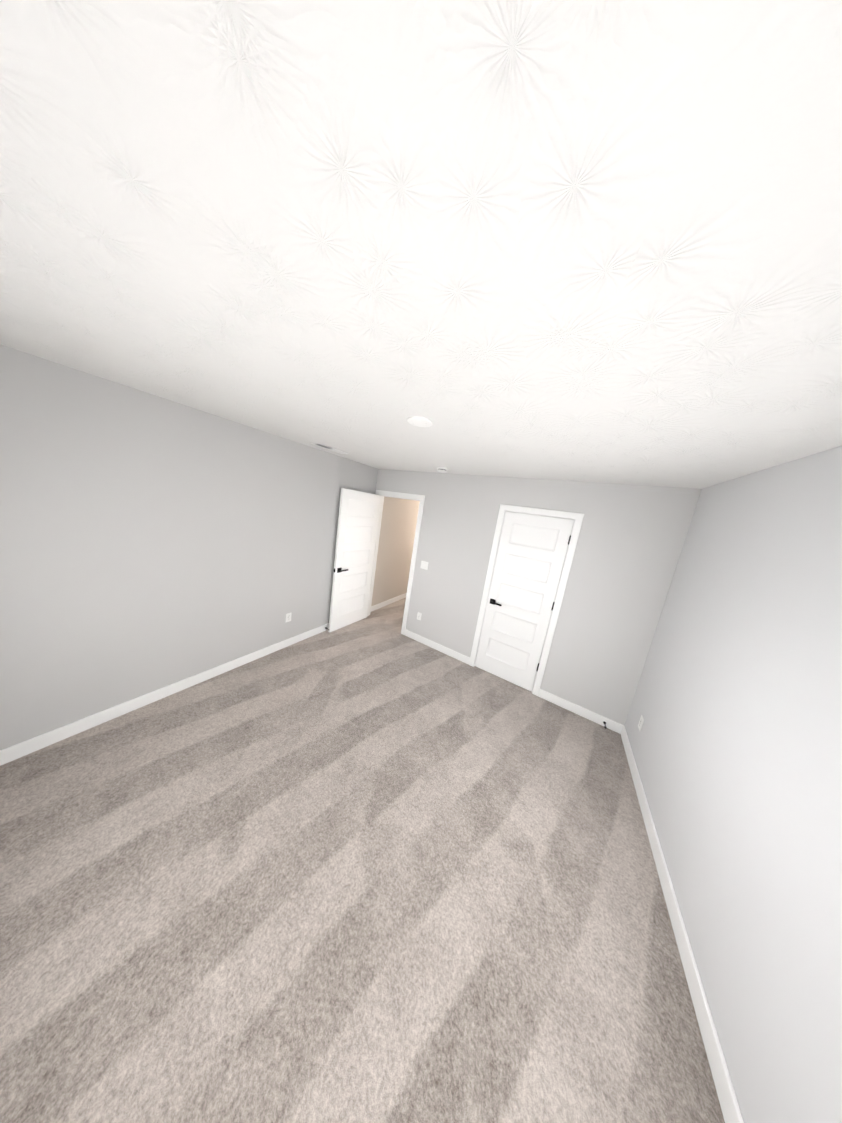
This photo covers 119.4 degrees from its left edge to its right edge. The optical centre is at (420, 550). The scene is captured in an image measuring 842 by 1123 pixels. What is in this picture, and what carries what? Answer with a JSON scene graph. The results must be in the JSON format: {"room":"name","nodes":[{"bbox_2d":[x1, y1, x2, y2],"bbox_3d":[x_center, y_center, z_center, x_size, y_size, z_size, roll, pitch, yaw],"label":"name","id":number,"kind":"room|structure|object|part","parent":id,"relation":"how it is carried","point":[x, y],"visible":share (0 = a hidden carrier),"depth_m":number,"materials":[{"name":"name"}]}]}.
{"room":"empty bedroom","nodes":[
{"label":"empty bedroom","id":0,"kind":"room"},
{"bbox_2d":[0,344,419,749],"bbox_3d":[-0.926,-0.087,3.998,0.115,2.440,6.995,14,11,29],"label":"wall","id":1,"kind":"structure","parent":0,"point":[149,543],"depth_m":1.85,"materials":[{"name":"grey paint"}]},
{"bbox_2d":[0,623,328,765],"bbox_3d":[-1.879,1.182,2.733,0.014,0.100,3.450,14,11,29],"label":"baseboard","id":2,"kind":"structure","parent":1,"relation":"attached to","point":[21,749],"depth_m":1.97,"materials":[{"name":"white wood"}]},
{"bbox_2d":[286,612,291,621],"bbox_3d":[-1.628,0.822,3.028,0.008,0.114,0.070,14,11,29],"label":"electrical outlet","id":3,"kind":"object","parent":1,"relation":"attached to","point":[288,617],"visible":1,"depth_m":3.02,"materials":[{"name":"white plastic"}]},
{"bbox_2d":[371,593,406,611],"bbox_3d":[-0.139,0.945,5.691,0.014,0.100,3.200,14,11,29],"label":"baseboard","id":4,"kind":"structure","parent":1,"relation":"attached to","point":[385,603],"depth_m":4.81,"materials":[{"name":"white wood"}]},
{"bbox_2d":[0,597,724,1122],"bbox_3d":[0.465,1.537,3.310,3.820,0.100,6.995,14,11,29],"label":"floor","id":5,"kind":"structure","parent":0,"point":[376,867],"depth_m":1.17,"materials":[{"name":"carpet"}]},
{"bbox_2d":[0,0,841,488],"bbox_3d":[0.834,-0.942,2.894,3.820,0.100,6.995,14,11,29],"label":"ceiling","id":6,"kind":"structure","parent":0,"point":[584,240],"depth_m":0.45,"materials":[{"name":"white paint"}]},
{"bbox_2d":[311,443,349,453],"bbox_3d":[-0.996,-1.133,2.743,0.150,0.009,0.420,14,11,29],"label":"ceiling vent","id":7,"kind":"object","parent":6,"relation":"in","point":[329,448],"visible":0.98,"depth_m":2.72,"materials":[{"name":"white metal"}]},
{"bbox_2d":[407,416,432,426],"bbox_3d":[-0.007,-0.770,1.480,0.156,0.016,0.156,14,11,29],"label":"cover plate","id":8,"kind":"object","parent":6,"relation":"attached to","point":[419,421],"visible":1,"depth_m":1.45,"materials":[{"name":"white plastic"}]},
{"bbox_2d":[437,467,447,472],"bbox_3d":[0.252,-0.958,2.930,0.140,0.048,0.140,14,11,29],"label":"smoke detector","id":9,"kind":"object","parent":6,"relation":"attached to","point":[442,469],"visible":1,"depth_m":2.88,"materials":[{"name":"white plastic"}]},
{"bbox_2d":[376,469,701,725],"bbox_3d":[0.713,0.289,3.209,3.590,2.440,0.115,14,11,29],"label":"wall","id":10,"kind":"structure","parent":0,"point":[630,544],"depth_m":2.59,"materials":[{"name":"grey paint"}]},
{"bbox_2d":[328,488,380,631],"bbox_3d":[-0.977,0.155,3.682,0.139,2.033,0.764,14,11,30],"label":"hall door","id":11,"kind":"structure","parent":10,"relation":"in","point":[358,518],"depth_m":3.62,"materials":[{"name":"white paint"}]},
{"bbox_3d":[-1.131,0.265,3.472,0.139,0.066,0.151,14,11,30],"label":"handle","id":12,"kind":"part","parent":11,"relation":"part of","materials":[{"name":"black metal"}]},
{"bbox_2d":[367,490,424,634],"bbox_3d":[-0.446,0.167,3.881,0.892,2.121,0.147,14,11,29],"label":"door frame","id":13,"kind":"structure","parent":10,"relation":"attached to","point":[421,498],"depth_m":3.70,"materials":[{"name":"white wood"}]},
{"bbox_2d":[417,612,421,620],"bbox_3d":[-0.028,0.967,3.628,0.070,0.114,0.008,14,11,29],"label":"electrical outlet","id":14,"kind":"object","parent":10,"relation":"attached to","point":[419,614],"visible":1,"depth_m":3.62,"materials":[{"name":"white plastic"}]},
{"bbox_2d":[420,561,428,569],"bbox_3d":[0.046,0.210,3.518,0.116,0.114,0.017,14,11,29],"label":"switch plate","id":15,"kind":"object","parent":10,"relation":"attached to","point":[424,564],"visible":1,"depth_m":3.52,"materials":[{"name":"white plastic"}]},
{"bbox_2d":[405,629,469,664],"bbox_3d":[0.200,1.359,3.522,1.048,0.100,0.014,14,11,29],"label":"baseboard","id":16,"kind":"structure","parent":10,"relation":"attached to","point":[441,648],"depth_m":3.49,"materials":[{"name":"white wood"}]},
{"bbox_2d":[475,512,573,691],"bbox_3d":[1.162,0.600,2.925,0.724,2.033,0.139,14,11,29],"label":"closet door","id":17,"kind":"structure","parent":10,"relation":"in","point":[531,554],"depth_m":2.89,"materials":[{"name":"white paint"}]},
{"bbox_3d":[0.938,0.642,3.060,0.151,0.066,0.139,14,11,29],"label":"handle","id":18,"kind":"part","parent":17,"relation":"part of","materials":[{"name":"black metal"}]},
{"bbox_2d":[469,504,583,695],"bbox_3d":[1.183,0.592,2.956,0.747,2.068,0.116,14,11,29],"label":"door frame","id":19,"kind":"structure","parent":10,"relation":"in","point":[557,587],"depth_m":2.84,"materials":[{"name":"white wood"}]},
{"bbox_2d":[538,689,623,733],"bbox_3d":[1.703,1.726,2.667,0.784,0.100,0.014,14,11,29],"label":"baseboard","id":20,"kind":"structure","parent":10,"relation":"attached to","point":[582,711],"depth_m":2.65,"materials":[{"name":"white wood"}]},
{"bbox_2d":[625,446,841,1122],"bbox_3d":[2.224,0.682,2.206,0.115,2.440,6.995,14,11,29],"label":"wall","id":21,"kind":"structure","parent":0,"point":[736,741],"depth_m":1.05,"materials":[{"name":"grey paint"}]},
{"bbox_2d":[638,715,643,730],"bbox_3d":[1.920,1.507,2.151,0.008,0.114,0.070,14,11,29],"label":"electrical outlet","id":22,"kind":"object","parent":21,"relation":"attached to","point":[641,721],"visible":1,"depth_m":2.14,"materials":[{"name":"white plastic"}]},
{"bbox_2d":[621,726,743,1122],"bbox_3d":[1.157,1.925,0.997,0.014,0.100,3.436,14,11,29],"label":"baseboard","id":23,"kind":"structure","parent":21,"relation":"attached to","point":[729,1105],"depth_m":1.11,"materials":[{"name":"white wood"}]}
]}

